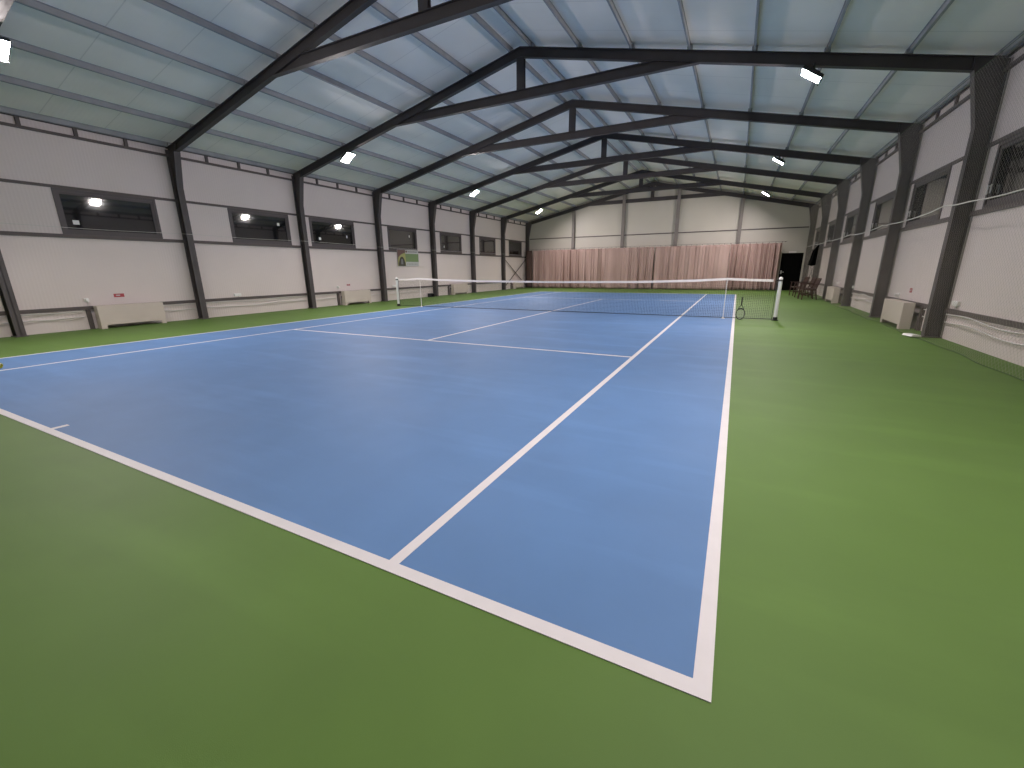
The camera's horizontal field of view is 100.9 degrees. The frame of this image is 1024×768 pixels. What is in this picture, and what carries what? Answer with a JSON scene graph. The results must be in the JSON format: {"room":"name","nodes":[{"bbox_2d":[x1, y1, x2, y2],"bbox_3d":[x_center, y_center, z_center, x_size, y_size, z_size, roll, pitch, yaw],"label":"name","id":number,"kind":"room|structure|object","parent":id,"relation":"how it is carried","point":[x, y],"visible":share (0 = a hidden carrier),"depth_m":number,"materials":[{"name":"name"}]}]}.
{"room":"sports hall","nodes":[
{"label":"sports hall","id":0,"kind":"room"},
{"bbox_2d":[0,114,525,337],"bbox_3d":[-6.934,-5.704,17.352,0.100,4.793,35.070,7,17,26],"label":"wall","id":1,"kind":"structure","parent":0,"point":[44,272],"depth_m":12.38,"materials":[{"name":"white paint"}]},
{"bbox_2d":[21,311,82,315],"bbox_3d":[-10.966,-1.685,10.100,0.050,0.044,1.075,7,17,26],"label":"pipe","id":2,"kind":"object","parent":1,"relation":"attached to","point":[70,311],"visible":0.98,"depth_m":10.05,"materials":[{"name":"grey plastic"}]},
{"bbox_2d":[23,317,83,321],"bbox_3d":[-10.964,-1.544,10.138,0.050,0.043,1.075,7,17,26],"label":"pipe","id":3,"kind":"object","parent":1,"relation":"attached to","point":[70,317],"visible":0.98,"depth_m":10.13,"materials":[{"name":"grey plastic"}]},
{"bbox_2d":[50,187,162,238],"bbox_3d":[-10.313,-4.335,10.888,0.100,1.025,2.050,7,17,26],"label":"window","id":4,"kind":"structure","parent":1,"relation":"in","point":[76,209],"depth_m":10.79,"materials":[{"name":"grey glass"}]},
{"bbox_2d":[113,293,124,296],"bbox_3d":[-10.380,-2.343,11.177,0.008,0.090,0.220,7,17,26],"label":"plate","id":5,"kind":"object","parent":1,"relation":"attached to","point":[121,294],"visible":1,"depth_m":11.18,"materials":[{"name":"red"}]},
{"bbox_2d":[93,302,166,328],"bbox_3d":[-10.190,-1.853,11.315,0.328,0.578,1.420,7,17,26],"label":"radiator","id":6,"kind":"object","parent":1,"relation":"attached to","point":[106,315],"visible":1,"depth_m":11.14,"materials":[{"name":"beige metal"}]},
{"bbox_2d":[163,303,194,305],"bbox_3d":[-9.758,-2.309,12.362,0.050,0.044,0.889,7,17,26],"label":"pipe","id":7,"kind":"object","parent":1,"relation":"attached to","point":[190,303],"visible":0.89,"depth_m":12.36,"materials":[{"name":"grey plastic"}]},
{"bbox_2d":[207,300,305,307],"bbox_3d":[-8.615,-2.760,14.535,0.050,0.075,3.619,7,17,26],"label":"pipe","id":8,"kind":"object","parent":1,"relation":"attached to","point":[292,300],"visible":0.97,"depth_m":14.34,"materials":[{"name":"grey plastic"}]},
{"bbox_2d":[206,296,306,302],"bbox_3d":[-8.616,-2.897,14.498,0.050,0.072,3.620,7,17,26],"label":"pipe","id":9,"kind":"object","parent":1,"relation":"attached to","point":[290,296],"visible":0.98,"depth_m":14.33,"materials":[{"name":"grey plastic"}]},
{"bbox_2d":[227,208,291,244],"bbox_3d":[-8.484,-5.280,14.311,0.100,1.025,2.080,7,17,26],"label":"window","id":10,"kind":"structure","parent":1,"relation":"in","point":[258,226],"depth_m":14.24,"materials":[{"name":"grey glass"}]},
{"bbox_2d":[0,178,524,241],"bbox_3d":[-6.884,-6.610,17.074,0.035,0.063,34.870,7,17,26],"label":"trim","id":11,"kind":"structure","parent":1,"relation":"attached to","point":[1,179],"depth_m":12.39,"materials":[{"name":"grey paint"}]},
{"bbox_2d":[0,112,525,225],"bbox_3d":[-6.885,-7.824,16.739,0.060,0.255,34.870,7,17,26],"label":"trim","id":12,"kind":"structure","parent":1,"relation":"attached to","point":[17,124],"depth_m":12.29,"materials":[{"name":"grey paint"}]},
{"bbox_2d":[0,231,525,257],"bbox_3d":[-6.873,-5.547,17.362,0.035,0.083,34.870,7,17,26],"label":"trim","id":13,"kind":"structure","parent":1,"relation":"attached to","point":[1,232],"depth_m":12.19,"materials":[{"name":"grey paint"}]},
{"bbox_2d":[0,280,525,314],"bbox_3d":[-6.856,-3.892,17.810,0.035,0.085,34.870,7,17,26],"label":"trim","id":14,"kind":"structure","parent":1,"relation":"attached to","point":[332,292],"depth_m":13.27,"materials":[{"name":"brown paint"}]},
{"bbox_2d":[308,217,355,247],"bbox_3d":[-7.129,-5.981,16.848,0.100,1.025,2.140,7,17,26],"label":"window","id":15,"kind":"structure","parent":1,"relation":"in","point":[331,232],"depth_m":16.79,"materials":[{"name":"grey glass"}]},
{"bbox_2d":[341,289,371,304],"bbox_3d":[-6.638,-3.689,17.965,0.328,0.578,1.420,7,17,26],"label":"radiator","id":16,"kind":"object","parent":1,"relation":"attached to","point":[351,296],"visible":0.98,"depth_m":17.75,"materials":[{"name":"beige metal"}]},
{"bbox_2d":[387,226,416,249],"bbox_3d":[-5.268,-6.943,20.331,0.100,1.025,2.030,7,17,26],"label":"window","id":17,"kind":"structure","parent":1,"relation":"in","point":[405,239],"depth_m":20.28,"materials":[{"name":"grey glass"}]},
{"bbox_2d":[397,249,418,265],"bbox_3d":[-5.082,-6.170,20.731,0.012,0.770,1.540,7,17,26],"label":"banner","id":18,"kind":"object","parent":1,"relation":"attached to","point":[404,257],"visible":1,"depth_m":20.70,"materials":[{"name":"multicoloured"}]},
{"bbox_2d":[440,233,461,253],"bbox_3d":[-3.446,-7.885,23.742,0.100,1.025,2.050,7,17,26],"label":"window","id":19,"kind":"structure","parent":1,"relation":"in","point":[448,242],"depth_m":23.71,"materials":[{"name":"grey glass"}]},
{"bbox_2d":[450,284,467,294],"bbox_3d":[-3.098,-5.519,24.589,0.328,0.578,1.420,7,17,26],"label":"radiator","id":20,"kind":"object","parent":1,"relation":"attached to","point":[453,286],"visible":0.9,"depth_m":24.33,"materials":[{"name":"beige metal"}]},
{"bbox_2d":[479,237,495,254],"bbox_3d":[-1.598,-8.840,27.200,0.100,1.025,2.020,7,17,26],"label":"window","id":21,"kind":"structure","parent":1,"relation":"in","point":[486,245],"depth_m":27.17,"materials":[{"name":"grey glass"}]},
{"bbox_2d":[509,241,521,255],"bbox_3d":[0.212,-9.776,30.589,0.100,1.025,2.030,7,17,26],"label":"window","id":22,"kind":"structure","parent":1,"relation":"in","point":[515,248],"depth_m":30.60,"materials":[{"name":"grey glass"}]},
{"bbox_2d":[512,280,523,288],"bbox_3d":[0.427,-7.341,31.188,0.328,0.578,1.420,7,17,26],"label":"radiator","id":23,"kind":"object","parent":1,"relation":"attached to","point":[513,284],"visible":0.7,"depth_m":30.94,"materials":[{"name":"beige metal"}]},
{"bbox_2d":[0,287,1023,767],"bbox_3d":[1.179,-2.304,13.956,18.300,0.150,35.070,7,17,26],"label":"floor","id":24,"kind":"structure","parent":0,"point":[870,602],"depth_m":1.72,"materials":[{"name":"green plastic"}]},
{"bbox_2d":[0,0,29,336],"bbox_3d":[-3.281,-3.316,4.775,18.096,6.689,0.225,7,17,26],"label":"frame","id":25,"kind":"object","parent":24,"relation":"on","point":[7,295],"visible":1,"depth_m":9.34,"materials":[{"name":"grey paint"}]},
{"bbox_2d":[0,36,11,62],"bbox_3d":[-8.570,-5.575,7.003,0.371,0.298,0.366,7,17,26],"label":"floodlight","id":26,"kind":"object","parent":25,"relation":"attached to","point":[5,43],"visible":1,"depth_m":7.08,"materials":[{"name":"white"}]},
{"bbox_2d":[85,310,95,328],"bbox_3d":[-10.668,-1.635,10.709,0.070,0.485,0.080,7,17,26],"label":"stud","id":27,"kind":"object","parent":24,"relation":"on","point":[88,312],"visible":1,"depth_m":10.69,"materials":[{"name":"brown paint"}]},
{"bbox_2d":[165,0,512,318],"bbox_3d":[-1.515,-4.229,8.082,18.096,6.689,0.225,7,17,26],"label":"frame","id":28,"kind":"object","parent":24,"relation":"on","point":[303,54],"visible":1,"depth_m":8.73,"materials":[{"name":"grey metal"}]},
{"bbox_2d":[0,105,527,222],"bbox_3d":[-6.802,-7.970,16.655,0.100,0.127,34.870,7,17,26],"label":"roof purlin","id":29,"kind":"structure","parent":28,"relation":"on","point":[3,109],"depth_m":12.10,"materials":[{"name":"black metal"}]},
{"bbox_2d":[337,293,340,304],"bbox_3d":[-7.115,-3.472,17.358,0.070,0.485,0.080,7,17,26],"label":"stud","id":30,"kind":"object","parent":24,"relation":"on","point":[338,295],"visible":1,"depth_m":17.34,"materials":[{"name":"brown paint"}]},
{"bbox_2d":[0,291,735,702],"bbox_3d":[1.218,-2.390,13.977,10.942,0.004,23.757,7,17,26],"label":"court","id":31,"kind":"object","parent":24,"relation":"on","point":[552,473],"visible":0.94,"depth_m":3.53,"materials":[{"name":"blue plastic"}]},
{"bbox_2d":[721,278,727,318],"bbox_3d":[5.796,-2.329,11.505,0.090,1.090,0.090,7,17,26],"label":"stick","id":32,"kind":"object","parent":31,"relation":"on","point":[727,278],"visible":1,"depth_m":11.53,"materials":[{"name":"white metal"}]},
{"bbox_2d":[395,277,400,305],"bbox_3d":[-4.509,-3.639,16.684,0.175,1.110,0.170,7,17,26],"label":"net post","id":33,"kind":"object","parent":24,"relation":"on","point":[396,278],"visible":0.94,"depth_m":16.66,"materials":[{"name":"white metal"}]},
{"bbox_2d":[398,278,776,318],"bbox_3d":[1.196,-2.923,13.834,12.704,1.063,0.018,7,17,26],"label":"net","id":34,"kind":"object","parent":33,"relation":"attached to","point":[411,279],"visible":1,"depth_m":12.98,"materials":[{"name":"black fabric"}]},
{"bbox_2d":[571,211,575,249],"bbox_3d":[4.380,-9.620,30.459,0.200,5.281,0.129,7,17,26],"label":"wall post","id":35,"kind":"object","parent":24,"relation":"on","point":[573,212],"visible":0.48,"depth_m":30.09,"materials":[{"name":"grey metal"}]},
{"bbox_2d":[533,246,654,288],"bbox_3d":[5.387,-8.129,29.718,8.699,2.740,0.607,7,17,26],"label":"curtain","id":36,"kind":"object","parent":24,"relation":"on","point":[606,264],"visible":0.98,"depth_m":29.53,"materials":[{"name":"pink fabric"}]},
{"bbox_2d":[619,194,626,288],"bbox_3d":[7.497,-9.605,28.798,0.200,6.061,0.129,7,17,26],"label":"wall post","id":37,"kind":"object","parent":24,"relation":"on","point":[625,195],"visible":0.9,"depth_m":28.39,"materials":[{"name":"grey metal"}]},
{"bbox_2d":[372,99,924,317],"bbox_3d":[2.019,-6.056,14.695,18.096,6.689,0.225,7,17,26],"label":"frame","id":38,"kind":"object","parent":24,"relation":"on","point":[676,115],"visible":0.89,"depth_m":12.64,"materials":[{"name":"grey metal"}]},
{"bbox_2d":[6,223,510,254],"bbox_3d":[-5.471,-6.268,19.407,0.009,0.090,28.200,7,17,26],"label":"rope","id":39,"kind":"object","parent":38,"relation":"attached to","point":[6,223],"visible":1,"depth_m":12.30,"materials":[{"name":"grey"}]},
{"bbox_2d":[470,13,649,182],"bbox_3d":[0.865,-8.861,12.313,0.100,0.127,34.870,7,17,26],"label":"roof purlin","id":40,"kind":"structure","parent":38,"relation":"on","point":[475,16],"depth_m":11.58,"materials":[{"name":"grey metal"}]},
{"bbox_2d":[800,34,1023,380],"bbox_3d":[10.752,-4.554,13.088,0.156,4.447,26.013,7,17,26],"label":"netting","id":41,"kind":"object","parent":38,"relation":"hanging from","point":[889,157],"visible":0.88,"depth_m":8.36,"materials":[{"name":"beige"}]},
{"bbox_2d":[808,188,1023,246],"bbox_3d":[11.192,-4.877,13.865,0.030,0.189,23.900,7,17,26],"label":"rope","id":42,"kind":"object","parent":41,"relation":"attached to","point":[1023,188],"visible":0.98,"depth_m":7.76,"materials":[{"name":"grey"}]},
{"bbox_2d":[808,244,819,265],"bbox_3d":[13.946,-5.949,19.553,0.319,0.958,0.216,7,17,26],"label":"jacket","id":43,"kind":"object","parent":42,"relation":"hanging from","point":[813,258],"visible":1,"depth_m":19.57,"materials":[{"name":"black fabric"}]},
{"bbox_2d":[291,46,1013,337],"bbox_3d":[0.252,-5.143,11.389,18.096,6.689,0.225,7,17,26],"label":"frame","id":44,"kind":"object","parent":24,"relation":"on","point":[654,61],"visible":0.98,"depth_m":8.68,"materials":[{"name":"grey metal"}]},
{"bbox_2d":[340,151,354,163],"bbox_3d":[-5.339,-7.360,13.743,0.371,0.298,0.366,7,17,26],"label":"floodlight","id":45,"kind":"object","parent":44,"relation":"attached to","point":[347,156],"visible":1,"depth_m":13.71,"materials":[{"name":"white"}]},
{"bbox_2d":[800,63,823,85],"bbox_3d":[5.797,-5.964,8.179,0.371,0.298,0.366,7,17,26],"label":"floodlight","id":46,"kind":"object","parent":44,"relation":"attached to","point":[810,73],"visible":1,"depth_m":8.10,"materials":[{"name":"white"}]},
{"bbox_2d":[428,133,878,305],"bbox_3d":[3.786,-6.970,18.003,18.096,6.689,0.225,7,17,26],"label":"frame","id":47,"kind":"object","parent":24,"relation":"on","point":[687,146],"visible":0.84,"depth_m":16.18,"materials":[{"name":"grey metal"}]},
{"bbox_2d":[469,189,478,196],"bbox_3d":[-1.805,-9.187,20.357,0.371,0.298,0.366,7,17,26],"label":"floodlight","id":48,"kind":"object","parent":47,"relation":"attached to","point":[474,192],"visible":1,"depth_m":20.29,"materials":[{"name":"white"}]},
{"bbox_2d":[773,155,784,165],"bbox_3d":[9.330,-7.791,14.793,0.371,0.298,0.366,7,17,26],"label":"floodlight","id":49,"kind":"object","parent":47,"relation":"attached to","point":[779,160],"visible":1,"depth_m":14.68,"materials":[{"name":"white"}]},
{"bbox_2d":[469,154,850,298],"bbox_3d":[5.553,-7.883,21.309,18.096,6.689,0.225,7,17,26],"label":"frame","id":50,"kind":"object","parent":24,"relation":"on","point":[699,167],"visible":0.79,"depth_m":19.58,"materials":[{"name":"grey metal"}]},
{"bbox_2d":[501,170,832,293],"bbox_3d":[7.319,-8.796,24.616,18.096,6.689,0.225,7,17,26],"label":"frame","id":51,"kind":"object","parent":24,"relation":"on","point":[700,181],"visible":0.8,"depth_m":23.08,"materials":[{"name":"grey metal"}]},
{"bbox_2d":[525,181,819,290],"bbox_3d":[9.086,-9.710,27.923,18.096,6.689,0.225,7,17,26],"label":"frame","id":52,"kind":"object","parent":24,"relation":"on","point":[706,192],"visible":0.87,"depth_m":26.30,"materials":[{"name":"grey metal"}]},
{"bbox_2d":[673,189,681,245],"bbox_3d":[10.546,-9.239,27.270,0.200,6.095,0.129,7,17,26],"label":"wall post","id":53,"kind":"object","parent":24,"relation":"on","point":[679,190],"visible":0.64,"depth_m":26.85,"materials":[{"name":"grey metal"}]},
{"bbox_2d":[736,198,744,243],"bbox_3d":[13.745,-8.453,25.778,0.200,5.296,0.129,7,17,26],"label":"wall post","id":54,"kind":"object","parent":24,"relation":"on","point":[742,199],"visible":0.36,"depth_m":25.36,"materials":[{"name":"grey metal"}]},
{"bbox_2d":[736,297,744,319],"bbox_3d":[6.127,-2.019,11.320,0.188,0.590,0.156,-6,16,-18],"label":"tennis racket","id":55,"kind":"object","parent":24,"relation":"on","point":[742,297],"visible":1,"depth_m":11.34,"materials":[{"name":"black"}]},
{"bbox_2d":[771,277,782,320],"bbox_3d":[6.901,-2.209,10.983,0.175,1.110,0.170,7,17,26],"label":"net post","id":56,"kind":"object","parent":24,"relation":"on","point":[780,280],"visible":1,"depth_m":10.96,"materials":[{"name":"white metal"}]},
{"bbox_2d":[789,277,809,295],"bbox_3d":[13.831,-4.707,20.384,0.625,0.888,0.550,3,16,14],"label":"wooden chair","id":57,"kind":"object","parent":24,"relation":"on","point":[806,279],"visible":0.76,"depth_m":20.30,"materials":[{"name":"brown wood"}]},
{"bbox_2d":[794,277,816,297],"bbox_3d":[13.184,-4.332,19.024,0.625,0.888,0.550,4,16,18],"label":"wooden chair","id":58,"kind":"object","parent":24,"relation":"on","point":[813,279],"visible":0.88,"depth_m":18.89,"materials":[{"name":"brown wood"}]},
{"bbox_2d":[797,278,821,299],"bbox_3d":[12.643,-4.047,17.991,0.625,0.888,0.550,4,16,18],"label":"wooden chair","id":59,"kind":"object","parent":24,"relation":"on","point":[818,280],"visible":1,"depth_m":17.84,"materials":[{"name":"brown wood"}]},
{"bbox_2d":[902,333,920,336],"bbox_3d":[7.882,-0.970,8.345,0.180,0.035,0.260,2,15,10],"label":"paper scrap","id":60,"kind":"object","parent":24,"relation":"on","point":[906,334],"visible":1,"depth_m":8.29,"materials":[{"name":"white paper"}]},
{"bbox_2d":[915,308,925,330],"bbox_3d":[8.776,-1.392,9.093,0.070,0.485,0.080,7,17,26],"label":"stud","id":61,"kind":"object","parent":24,"relation":"on","point":[920,315],"visible":0.93,"depth_m":9.07,"materials":[{"name":"brown paint"}]},
{"bbox_2d":[0,0,1023,220],"bbox_3d":[1.122,-8.016,12.409,18.300,2.133,35.070,7,17,26],"label":"ceiling","id":62,"kind":"structure","parent":0,"point":[967,27],"depth_m":9.81,"materials":[{"name":"metal"}]},
{"bbox_2d":[0,74,542,217],"bbox_3d":[-5.707,-8.097,16.034,0.100,0.127,34.870,7,17,26],"label":"roof purlin","id":63,"kind":"structure","parent":62,"relation":"attached to","point":[3,78],"depth_m":10.79,"materials":[{"name":"black metal"}]},
{"bbox_2d":[0,35,558,211],"bbox_3d":[-4.611,-8.225,15.414,0.100,0.127,34.870,7,17,26],"label":"roof purlin","id":64,"kind":"structure","parent":62,"relation":"attached to","point":[16,44],"depth_m":9.88,"materials":[{"name":"black metal"}]},
{"bbox_2d":[14,0,575,206],"bbox_3d":[-3.516,-8.352,14.794,0.100,0.127,34.870,7,17,26],"label":"roof purlin","id":65,"kind":"structure","parent":62,"relation":"attached to","point":[37,5],"depth_m":9.00,"materials":[{"name":"grey metal"}]},
{"bbox_2d":[144,0,592,201],"bbox_3d":[-2.421,-8.479,14.174,0.100,0.127,34.870,7,17,26],"label":"roof purlin","id":66,"kind":"structure","parent":62,"relation":"attached to","point":[165,5],"depth_m":9.75,"materials":[{"name":"grey metal"}]},
{"bbox_2d":[260,0,604,190],"bbox_3d":[-1.326,-8.606,13.553,0.100,0.127,34.870,7,17,26],"label":"roof purlin","id":67,"kind":"structure","parent":62,"relation":"attached to","point":[275,4],"depth_m":10.33,"materials":[{"name":"grey metal"}]},
{"bbox_2d":[371,1,629,188],"bbox_3d":[-0.230,-8.734,12.933,0.100,0.127,34.870,7,17,26],"label":"roof purlin","id":68,"kind":"structure","parent":62,"relation":"attached to","point":[377,6],"depth_m":10.74,"materials":[{"name":"grey metal"}]},
{"bbox_2d":[493,5,658,181],"bbox_3d":[1.363,-8.799,12.064,0.100,0.127,34.870,7,17,26],"label":"roof purlin","id":69,"kind":"structure","parent":62,"relation":"attached to","point":[498,9],"depth_m":11.34,"materials":[{"name":"grey metal"}]},
{"bbox_2d":[543,0,678,183],"bbox_3d":[2.463,-8.396,11.587,0.100,0.127,34.870,7,17,26],"label":"roof purlin","id":70,"kind":"structure","parent":62,"relation":"attached to","point":[548,3],"depth_m":9.81,"materials":[{"name":"grey metal"}]},
{"bbox_2d":[606,0,699,187],"bbox_3d":[3.564,-7.994,11.110,0.100,0.127,34.870,7,17,26],"label":"roof purlin","id":71,"kind":"structure","parent":62,"relation":"attached to","point":[611,4],"depth_m":9.23,"materials":[{"name":"grey metal"}]},
{"bbox_2d":[677,0,721,190],"bbox_3d":[4.664,-7.591,10.633,0.100,0.127,34.870,7,17,26],"label":"roof purlin","id":72,"kind":"structure","parent":62,"relation":"attached to","point":[680,3],"depth_m":9.88,"materials":[{"name":"grey metal"}]},
{"bbox_2d":[743,0,759,193],"bbox_3d":[5.765,-7.189,10.157,0.100,0.127,34.870,7,17,26],"label":"roof purlin","id":73,"kind":"structure","parent":62,"relation":"attached to","point":[754,48],"depth_m":9.37,"materials":[{"name":"grey metal"}]},
{"bbox_2d":[766,0,850,196],"bbox_3d":[6.865,-6.786,9.680,0.100,0.127,34.870,7,17,26],"label":"roof purlin","id":74,"kind":"structure","parent":62,"relation":"attached to","point":[846,3],"depth_m":7.97,"materials":[{"name":"grey metal"}]},
{"bbox_2d":[791,0,953,200],"bbox_3d":[7.966,-6.384,9.203,0.100,0.127,34.870,7,17,26],"label":"roof purlin","id":75,"kind":"structure","parent":62,"relation":"attached to","point":[946,4],"depth_m":8.35,"materials":[{"name":"grey metal"}]},
{"bbox_2d":[816,31,1023,203],"bbox_3d":[9.066,-5.981,8.726,0.100,0.127,34.870,7,17,26],"label":"roof purlin","id":76,"kind":"structure","parent":62,"relation":"attached to","point":[1019,41],"depth_m":8.90,"materials":[{"name":"black metal"}]},
{"bbox_2d":[528,180,818,289],"bbox_3d":[9.151,-9.799,28.030,18.100,6.804,0.100,7,17,26],"label":"wall","id":77,"kind":"structure","parent":0,"point":[715,213],"depth_m":27.00,"materials":[{"name":"white paint"}]},
{"bbox_2d":[533,241,786,249],"bbox_3d":[8.570,-9.147,28.102,16.450,0.020,0.618,7,17,26],"label":"wire","id":78,"kind":"object","parent":77,"relation":"attached to","point":[777,241],"visible":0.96,"depth_m":27.29,"materials":[{"name":"brown paint"}]},
{"bbox_2d":[527,251,531,285],"bbox_3d":[1.331,-8.661,31.812,0.470,2.728,0.209,7,17,26],"label":"curtain","id":79,"kind":"object","parent":78,"relation":"hanging from","point":[529,253],"visible":0.93,"depth_m":31.76,"materials":[{"name":"brown fabric"}]},
{"bbox_2d":[652,243,730,289],"bbox_3d":[11.247,-7.395,26.794,4.374,2.740,0.263,7,17,26],"label":"curtain","id":80,"kind":"object","parent":78,"relation":"hanging from","point":[686,262],"visible":0.93,"depth_m":26.73,"materials":[{"name":"pink fabric"}]},
{"bbox_2d":[726,242,782,289],"bbox_3d":[14.378,-7.000,25.220,2.658,2.740,0.693,7,17,26],"label":"curtain","id":81,"kind":"object","parent":78,"relation":"hanging from","point":[747,261],"visible":0.91,"depth_m":25.20,"materials":[{"name":"pink fabric"}]},
{"bbox_2d":[530,226,807,239],"bbox_3d":[9.120,-9.907,27.941,17.500,0.060,0.030,7,17,26],"label":"trim","id":82,"kind":"structure","parent":77,"relation":"attached to","point":[805,226],"depth_m":27.07,"materials":[{"name":"brown paint"}]},
{"bbox_2d":[777,253,803,289],"bbox_3d":[16.416,-6.628,24.995,1.080,2.130,0.152,7,17,26],"label":"door","id":83,"kind":"structure","parent":77,"relation":"in","point":[791,263],"depth_m":24.96,"materials":[{"name":"black"}]},
{"bbox_2d":[806,41,1023,366],"bbox_3d":[9.245,-3.676,9.268,0.100,4.793,35.070,7,17,26],"label":"wall","id":84,"kind":"structure","parent":0,"point":[1016,79],"depth_m":7.76,"materials":[{"name":"white paint"}]},
{"bbox_2d":[814,228,819,248],"bbox_3d":[16.343,-7.755,22.530,0.130,1.025,2.030,7,17,26],"label":"window","id":85,"kind":"structure","parent":84,"relation":"in","point":[818,230],"depth_m":23.11,"materials":[{"name":"grey glass"}]},
{"bbox_2d":[826,221,835,245],"bbox_3d":[14.610,-6.859,19.286,0.130,1.025,2.060,7,17,26],"label":"window","id":86,"kind":"structure","parent":84,"relation":"in","point":[830,224],"depth_m":19.71,"materials":[{"name":"grey glass"}]},
{"bbox_2d":[825,286,841,302],"bbox_3d":[12.628,-3.504,16.569,0.328,0.578,1.420,7,17,26],"label":"radiator","id":87,"kind":"object","parent":84,"relation":"attached to","point":[829,288],"visible":0.77,"depth_m":16.08,"materials":[{"name":"beige metal"}]},
{"bbox_2d":[842,210,857,241],"bbox_3d":[12.870,-5.959,16.030,0.130,1.025,2.060,7,17,26],"label":"window","id":88,"kind":"structure","parent":84,"relation":"in","point":[853,215],"depth_m":16.24,"materials":[{"name":"grey glass"}]},
{"bbox_2d":[869,193,894,235],"bbox_3d":[10.998,-4.991,12.525,0.130,1.025,2.040,7,17,26],"label":"window","id":89,"kind":"structure","parent":84,"relation":"in","point":[887,213],"depth_m":12.66,"materials":[{"name":"grey glass"}]},
{"bbox_2d":[880,299,918,328],"bbox_3d":[9.043,-1.651,9.859,0.328,0.578,1.420,7,17,26],"label":"radiator","id":90,"kind":"object","parent":84,"relation":"attached to","point":[905,304],"visible":0.88,"depth_m":9.48,"materials":[{"name":"beige metal"}]},
{"bbox_2d":[808,281,1023,329],"bbox_3d":[9.203,-1.879,9.786,0.035,0.085,34.870,7,17,26],"label":"trim","id":91,"kind":"structure","parent":84,"relation":"attached to","point":[966,314],"depth_m":7.10,"materials":[{"name":"brown paint"}]},
{"bbox_2d":[811,199,1023,250],"bbox_3d":[9.187,-3.534,9.338,0.035,0.083,34.870,7,17,26],"label":"trim","id":92,"kind":"structure","parent":84,"relation":"attached to","point":[1009,204],"depth_m":7.67,"materials":[{"name":"brown paint"}]},
{"bbox_2d":[814,127,1023,230],"bbox_3d":[9.176,-4.598,9.050,0.035,0.063,34.870,7,17,26],"label":"trim","id":93,"kind":"structure","parent":84,"relation":"attached to","point":[1020,130],"depth_m":8.61,"materials":[{"name":"brown paint"}]},
{"bbox_2d":[818,43,1023,207],"bbox_3d":[9.153,-5.814,8.726,0.060,0.255,34.870,7,17,26],"label":"trim","id":94,"kind":"structure","parent":84,"relation":"attached to","point":[1015,61],"depth_m":9.13,"materials":[{"name":"brown paint"}]},
{"bbox_2d":[905,166,951,226],"bbox_3d":[9.441,-4.186,9.611,0.130,1.025,2.080,7,17,26],"label":"window","id":95,"kind":"structure","parent":84,"relation":"in","point":[929,195],"depth_m":9.56,"materials":[{"name":"grey glass"}]},
{"bbox_2d":[951,301,960,307],"bbox_3d":[8.087,-1.448,7.678,0.050,0.116,0.334,7,17,26],"label":"wall socket","id":96,"kind":"object","parent":84,"relation":"attached to","point":[954,303],"visible":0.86,"depth_m":7.67,"materials":[{"name":"white plastic"}]},
{"bbox_2d":[945,322,1023,345],"bbox_3d":[7.413,-0.749,6.527,0.050,0.099,3.620,7,17,26],"label":"pipe","id":97,"kind":"object","parent":84,"relation":"attached to","point":[945,322],"visible":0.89,"depth_m":6.65,"materials":[{"name":"grey plastic"}]},
{"bbox_2d":[946,314,1023,334],"bbox_3d":[7.412,-0.885,6.491,0.050,0.096,3.620,7,17,26],"label":"pipe","id":98,"kind":"object","parent":84,"relation":"attached to","point":[946,314],"visible":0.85,"depth_m":6.63,"materials":[{"name":"grey plastic"}]},
{"bbox_2d":[982,131,1023,208],"bbox_3d":[7.651,-3.261,6.260,0.130,1.025,2.060,7,17,26],"label":"window","id":99,"kind":"structure","parent":84,"relation":"in","point":[1017,138],"depth_m":6.76,"materials":[{"name":"grey"}]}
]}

